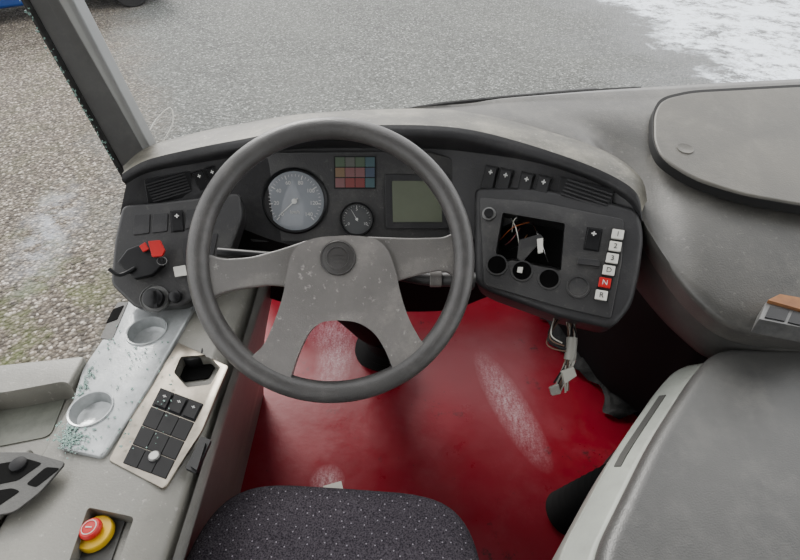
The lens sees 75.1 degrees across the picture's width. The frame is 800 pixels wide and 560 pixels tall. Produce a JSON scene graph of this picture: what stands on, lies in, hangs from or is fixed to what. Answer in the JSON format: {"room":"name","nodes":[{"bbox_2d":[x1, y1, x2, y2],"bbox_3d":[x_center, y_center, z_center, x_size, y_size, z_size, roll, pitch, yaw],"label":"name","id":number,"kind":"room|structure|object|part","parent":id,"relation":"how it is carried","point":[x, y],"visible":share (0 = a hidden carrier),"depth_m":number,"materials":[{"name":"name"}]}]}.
{"room":"bus driver's cab","nodes":[
{"label":"bus driver's cab","id":0,"kind":"room"},
{"bbox_2d":[21,0,156,176],"bbox_3d":[-0.563,-0.576,0.614,0.143,1.264,0.370,0,41,0],"label":"pillar","id":1,"kind":"structure","parent":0,"point":[68,27],"depth_m":0.91,"materials":[{"name":"plastic"}]},
{"bbox_2d":[19,0,117,168],"bbox_3d":[-0.571,-0.355,0.876,0.014,0.412,0.070,10,42,12],"label":"crumbs","id":2,"kind":"object","parent":1,"relation":"attached to","point":[25,11],"visible":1,"depth_m":0.90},
{"bbox_2d":[150,107,173,141],"bbox_3d":[-0.495,-0.318,1.082,0.029,0.057,0.077,18,44,19],"label":"cable loop","id":3,"kind":"object","parent":1,"relation":"hanging from","point":[165,110],"visible":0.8,"depth_m":1.08,"materials":[{"name":"white plastic"}]},
{"bbox_2d":[240,297,637,559],"bbox_3d":[0.250,0.739,1.238,1.700,0.040,2.300,0,41,0],"label":"floor","id":4,"kind":"structure","parent":0,"point":[480,432],"depth_m":1.55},
{"bbox_2d":[0,286,271,559],"bbox_3d":[-0.410,0.571,0.894,0.263,0.666,1.400,0,41,0],"label":"console","id":5,"kind":"object","parent":4,"relation":"on","point":[153,502],"visible":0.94,"depth_m":0.80,"materials":[{"name":"plastic"}]},
{"bbox_2d":[46,325,172,458],"bbox_3d":[-0.440,0.170,0.848,0.170,0.002,0.266,0,41,0],"label":"shard","id":6,"kind":"object","parent":5,"relation":"on","point":[67,436],"visible":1,"depth_m":0.78},
{"bbox_3d":[-0.468,0.142,0.893,0.133,0.012,0.354,3,41,3],"label":"sill panel","id":7,"kind":"part","parent":5,"relation":"part of","materials":[{"name":"grey plastic"}]},
{"bbox_2d":[152,388,174,410],"bbox_3d":[-0.380,0.191,0.834,0.027,0.009,0.042,3,41,4],"label":"rocker switch","id":8,"kind":"object","parent":5,"relation":"attached to","point":[158,394],"depth_m":0.83,"materials":[{"name":"black plastic"}]},
{"bbox_2d":[110,343,228,488],"bbox_3d":[-0.358,0.203,0.826,0.131,0.006,0.270,0,41,0],"label":"switch plate","id":9,"kind":"object","parent":5,"relation":"attached to","point":[180,449],"depth_m":0.80,"materials":[{"name":"beige plastic"}]},
{"bbox_2d":[166,393,188,415],"bbox_3d":[-0.353,0.198,0.826,0.027,0.009,0.040,4,41,5],"label":"rocker switch","id":10,"kind":"object","parent":5,"relation":"attached to","point":[179,406],"depth_m":0.82,"materials":[{"name":"black plastic"}]},
{"bbox_2d":[181,399,202,421],"bbox_3d":[-0.327,0.205,0.818,0.027,0.009,0.039,5,41,6],"label":"rocker switch","id":11,"kind":"object","parent":5,"relation":"attached to","point":[191,409],"depth_m":0.81,"materials":[{"name":"black plastic"}]},
{"bbox_2d":[183,348,202,367],"bbox_3d":[-0.364,0.135,0.922,0.038,0.021,0.038,0,41,0],"label":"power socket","id":12,"kind":"object","parent":5,"relation":"attached to","point":[192,357],"depth_m":0.91,"materials":[{"name":"black plastic"}]},
{"bbox_3d":[-0.354,0.409,1.084,0.151,0.660,0.900,0,41,0],"label":"trim","id":13,"kind":"part","parent":5,"relation":"part of","materials":[{"name":"grey plastic"}]},
{"bbox_2d":[186,485,478,559],"bbox_3d":[-0.118,0.765,0.777,0.486,0.526,0.713,0,41,0],"label":"seat","id":14,"kind":"object","parent":4,"relation":"on","point":[278,522],"visible":1,"depth_m":0.82,"materials":[{"name":"fabric"}]},
{"bbox_2d":[323,481,342,488],"bbox_3d":[-0.180,0.564,1.405,0.050,0.003,0.030,-11,42,-13],"label":"paper scrap","id":15,"kind":"object","parent":4,"relation":"on","point":[337,484],"visible":0.43,"depth_m":1.41,"materials":[{"name":"white paper"}]},
{"bbox_2d":[216,248,475,371],"bbox_3d":[-0.094,0.094,1.357,0.444,0.843,0.675,0,41,0],"label":"column","id":16,"kind":"structure","parent":4,"relation":"on","point":[371,354],"depth_m":1.23,"materials":[{"name":"plastic"}]},
{"bbox_2d":[186,117,474,402],"bbox_3d":[-0.108,-0.034,0.840,0.461,0.348,0.326,0,41,0],"label":"steering wheel","id":17,"kind":"object","parent":16,"relation":"attached to","point":[346,277],"visible":1,"depth_m":0.83,"materials":[{"name":"grey plastic"}]},
{"bbox_2d":[546,464,605,534],"bbox_3d":[0.451,0.524,1.283,0.147,0.251,0.119,0,41,0],"label":"trash bin","id":18,"kind":"object","parent":4,"relation":"on","point":[563,504],"visible":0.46,"depth_m":1.29,"materials":[{"name":"black plastic"}]},
{"bbox_2d":[540,318,636,418],"bbox_3d":[0.659,0.237,1.718,0.216,0.077,0.461,-13,43,-14],"label":"mat","id":19,"kind":"object","parent":4,"relation":"on","point":[614,405],"visible":0.2,"depth_m":1.64,"materials":[{"name":"black rubber"}]},
{"bbox_2d":[414,79,799,416],"bbox_3d":[0.765,0.012,1.345,1.471,0.917,0.885,0,41,0],"label":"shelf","id":20,"kind":"object","parent":4,"relation":"on","point":[718,164],"visible":0.77,"depth_m":1.00,"materials":[{"name":"grey plastic"}]},
{"bbox_2d":[108,108,646,332],"bbox_3d":[-0.028,-0.144,1.217,1.025,0.531,0.743,0,41,0],"label":"dashboard","id":21,"kind":"object","parent":20,"relation":"attached to","point":[555,219],"visible":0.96,"depth_m":0.99,"materials":[{"name":"plastic"}]},
{"bbox_3d":[-0.486,-0.016,0.909,0.043,0.018,0.015,-14,43,-16],"label":"hand lever","id":22,"kind":"part","parent":21,"relation":"part of","materials":[{"name":"black plastic"}]},
{"bbox_3d":[-0.443,0.034,0.937,0.050,0.041,0.046,0,41,0],"label":"rotary knob","id":23,"kind":"part","parent":21,"relation":"part of","materials":[{"name":"black plastic"}]},
{"bbox_2d":[139,240,186,276],"bbox_3d":[-0.424,-0.038,0.933,0.078,0.061,0.032,15,43,17],"label":"key","id":24,"kind":"object","parent":21,"relation":"hanging from","point":[157,249],"visible":0.99,"depth_m":0.92,"materials":[{"name":"red plastic"}]},
{"bbox_2d":[144,171,191,202],"bbox_3d":[-0.440,-0.175,0.993,0.087,0.048,0.027,-16,43,-17],"label":"air vent","id":25,"kind":"object","parent":21,"relation":"attached to","point":[159,186],"depth_m":0.99,"materials":[{"name":"black plastic"}]},
{"bbox_3d":[-0.407,0.030,0.942,0.023,0.023,0.024,0,41,0],"label":"rotary knob","id":26,"kind":"part","parent":21,"relation":"part of","materials":[{"name":"black plastic"}]},
{"bbox_2d":[170,210,183,231],"bbox_3d":[-0.417,-0.110,0.975,0.025,0.039,0.041,-6,41,-7],"label":"rocker switch","id":27,"kind":"object","parent":21,"relation":"attached to","point":[176,216],"depth_m":0.97,"materials":[{"name":"black plastic"}]},
{"bbox_3d":[-0.413,-0.048,0.991,0.244,0.171,0.189,-9,42,-10],"label":"control panel","id":28,"kind":"part","parent":21,"relation":"part of","materials":[{"name":"black plastic"}]},
{"bbox_2d":[192,169,207,190],"bbox_3d":[-0.387,-0.193,1.011,0.024,0.043,0.027,-17,44,-19],"label":"rocker switch","id":29,"kind":"object","parent":21,"relation":"attached to","point":[199,176],"depth_m":1.00,"materials":[{"name":"black plastic"}]},
{"bbox_2d":[205,165,216,180],"bbox_3d":[-0.364,-0.202,1.018,0.024,0.043,0.027,-17,44,-19],"label":"rocker switch","id":30,"kind":"object","parent":21,"relation":"attached to","point":[210,170],"depth_m":1.01,"materials":[{"name":"black plastic"}]},
{"bbox_3d":[-0.040,-0.140,1.305,0.970,0.409,0.589,0,41,0],"label":"knee panel","id":31,"kind":"part","parent":21,"relation":"part of","materials":[{"name":"black plastic"}]},
{"bbox_3d":[-0.091,-0.218,1.054,0.086,0.060,0.037,0,41,0],"label":"warning lamp panel","id":32,"kind":"part","parent":21,"relation":"part of","materials":[{"name":"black plastic"}]},
{"bbox_2d":[122,108,646,220],"bbox_3d":[-0.030,-0.210,1.088,1.006,0.261,0.348,0,41,0],"label":"hood","id":33,"kind":"object","parent":21,"relation":"attached to","point":[499,169],"depth_m":1.01,"materials":[{"name":"plastic"}]},
{"bbox_2d":[482,207,495,219],"bbox_3d":[0.172,-0.128,1.003,0.026,0.019,0.023,0,41,0],"label":"switch","id":34,"kind":"object","parent":21,"relation":"attached to","point":[488,213],"depth_m":1.00,"materials":[{"name":"metal"}]},
{"bbox_2d":[480,165,498,187],"bbox_3d":[0.177,-0.202,1.031,0.026,0.047,0.037,16,44,18],"label":"rocker switch","id":35,"kind":"object","parent":21,"relation":"attached to","point":[489,174],"depth_m":1.02,"materials":[{"name":"black plastic"}]},
{"bbox_2d":[486,254,507,274],"bbox_3d":[0.183,-0.029,0.981,0.040,0.028,0.035,0,41,0],"label":"socket","id":36,"kind":"object","parent":21,"relation":"attached to","point":[496,264],"depth_m":0.98,"materials":[{"name":"black plastic"}]},
{"bbox_2d":[496,168,513,188],"bbox_3d":[0.205,-0.195,1.023,0.026,0.047,0.037,16,44,18],"label":"rocker switch","id":37,"kind":"object","parent":21,"relation":"attached to","point":[504,176],"depth_m":1.01,"materials":[{"name":"black plastic"}]},
{"bbox_2d":[511,260,532,281],"bbox_3d":[0.227,-0.017,0.968,0.040,0.028,0.035,0,41,0],"label":"socket","id":38,"kind":"object","parent":21,"relation":"attached to","point":[521,271],"depth_m":0.97,"materials":[{"name":"black plastic"}]},
{"bbox_2d":[404,87,640,108],"bbox_3d":[0.277,-0.420,1.202,0.613,0.017,0.034,-9,42,-10],"label":"windscreen wiper","id":39,"kind":"object","parent":21,"relation":"attached to","point":[475,100],"visible":0.61,"depth_m":1.20,"materials":[{"name":"metal"}]},
{"bbox_2d":[517,172,534,189],"bbox_3d":[0.244,-0.185,1.011,0.026,0.047,0.037,16,44,18],"label":"rocker switch","id":40,"kind":"object","parent":21,"relation":"attached to","point":[525,180],"depth_m":1.00,"materials":[{"name":"black plastic"}]},
{"bbox_2d":[535,174,551,192],"bbox_3d":[0.274,-0.177,1.002,0.026,0.047,0.037,16,44,18],"label":"rocker switch","id":41,"kind":"object","parent":21,"relation":"attached to","point":[543,182],"depth_m":0.99,"materials":[{"name":"black plastic"}]},
{"bbox_2d":[538,268,559,289],"bbox_3d":[0.273,-0.002,0.954,0.040,0.028,0.035,0,41,0],"label":"socket","id":42,"kind":"object","parent":21,"relation":"attached to","point":[548,278],"depth_m":0.95,"materials":[{"name":"black plastic"}]},
{"bbox_3d":[0.269,-0.050,0.981,0.283,0.140,0.161,14,43,16],"label":"panel plate","id":43,"kind":"part","parent":21,"relation":"part of","materials":[{"name":"black plastic"}]},
{"bbox_3d":[0.289,-0.046,1.022,0.328,0.224,0.242,14,43,16],"label":"control panel","id":44,"kind":"part","parent":21,"relation":"part of","materials":[{"name":"black plastic"}]},
{"bbox_2d":[546,318,577,395],"bbox_3d":[0.297,0.135,0.974,0.060,0.089,0.152,6,41,6],"label":"wiring loom","id":45,"kind":"object","parent":21,"relation":"attached to","point":[567,372],"visible":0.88,"depth_m":0.95,"materials":[{"name":"white plastic"}]},
{"bbox_2d":[558,177,613,207],"bbox_3d":[0.347,-0.156,0.978,0.098,0.054,0.074,0,41,0],"label":"air vent","id":46,"kind":"object","parent":21,"relation":"attached to","point":[573,192],"depth_m":0.97,"materials":[{"name":"black plastic"}]},
{"bbox_2d":[583,227,602,251],"bbox_3d":[0.354,-0.075,0.954,0.029,0.040,0.042,11,42,13],"label":"rocker switch","id":47,"kind":"object","parent":21,"relation":"attached to","point":[592,236],"depth_m":0.95,"materials":[{"name":"black plastic"}]},
{"bbox_3d":[0.882,-0.271,1.044,0.776,0.095,0.465,0,41,0],"label":"hatch lid","id":48,"kind":"part","parent":20,"relation":"part of","materials":[{"name":"grey plastic"}]},
{"bbox_3d":[0.873,-0.271,1.033,0.754,0.081,0.443,0,41,0],"label":"lid panel","id":49,"kind":"part","parent":20,"relation":"part of","materials":[{"name":"grey plastic"}]},
{"bbox_2d":[751,294,799,341],"bbox_3d":[0.620,0.060,0.826,0.109,0.036,0.067,12,42,14],"label":"box","id":50,"kind":"object","parent":20,"relation":"on","point":[779,317],"visible":1,"depth_m":0.81,"materials":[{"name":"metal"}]},
{"bbox_2d":[765,306,789,321],"bbox_3d":[0.591,0.054,0.815,0.026,0.004,0.042,29,49,29],"label":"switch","id":51,"kind":"object","parent":50,"relation":"attached to","point":[772,313],"depth_m":0.81,"materials":[{"name":"plastic"}]},
{"bbox_2d":[788,311,799,325],"bbox_3d":[0.621,0.062,0.805,0.028,0.004,0.042,30,49,30],"label":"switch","id":52,"kind":"object","parent":50,"relation":"attached to","point":[793,316],"depth_m":0.80,"materials":[{"name":"plastic"}]},
{"bbox_2d":[552,350,799,559],"bbox_3d":[0.709,0.603,0.855,1.181,0.668,1.100,0,41,0],"label":"console","id":53,"kind":"object","parent":4,"relation":"on","point":[709,468],"visible":1,"depth_m":0.74},
{"label":"outside","id":54,"kind":"structure","parent":0,"visible":0},
{"bbox_2d":[0,0,799,365],"bbox_3d":[0.000,-11.348,16.636,80.000,0.001,80.000,0,41,0],"label":"ground","id":55,"kind":"structure","parent":54,"point":[215,63],"depth_m":6.62,"materials":[{"name":"grey asphalt"}]},
{"bbox_2d":[0,0,145,8],"bbox_3d":[-6.240,-5.234,8.506,4.246,1.460,1.810,-25,47,-26],"label":"car","id":56,"kind":"object","parent":55,"relation":"on","point":[4,4],"visible":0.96,"depth_m":8.19,"materials":[{"name":"blue paint"}]},
{"bbox_3d":[-0.930,1.609,0.405,0.050,1.500,2.600,0,41,0],"label":"wall","id":57,"kind":"structure","parent":0,"visible":0},
{"bbox_2d":[0,357,86,527],"bbox_3d":[-0.687,0.486,0.544,0.427,0.109,0.983,0,41,0],"label":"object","id":58,"kind":"object","parent":57,"relation":"attached to","point":[34,396],"visible":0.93,"depth_m":0.83,"materials":[{"name":"grey plastic"}]},
{"bbox_2d":[0,452,64,515],"bbox_3d":[-0.544,0.280,0.711,0.141,0.004,0.096,0,41,0],"label":"control panel","id":59,"kind":"object","parent":58,"relation":"on","point":[23,475],"depth_m":0.72,"materials":[{"name":"grey plastic"}]},
{"bbox_2d":[9,456,27,471],"bbox_3d":[-0.535,0.259,0.729,0.022,0.009,0.022,0,41,0],"label":"switch","id":60,"kind":"object","parent":59,"relation":"attached to","point":[16,463],"depth_m":0.73,"materials":[{"name":"grey plastic"}]}
]}

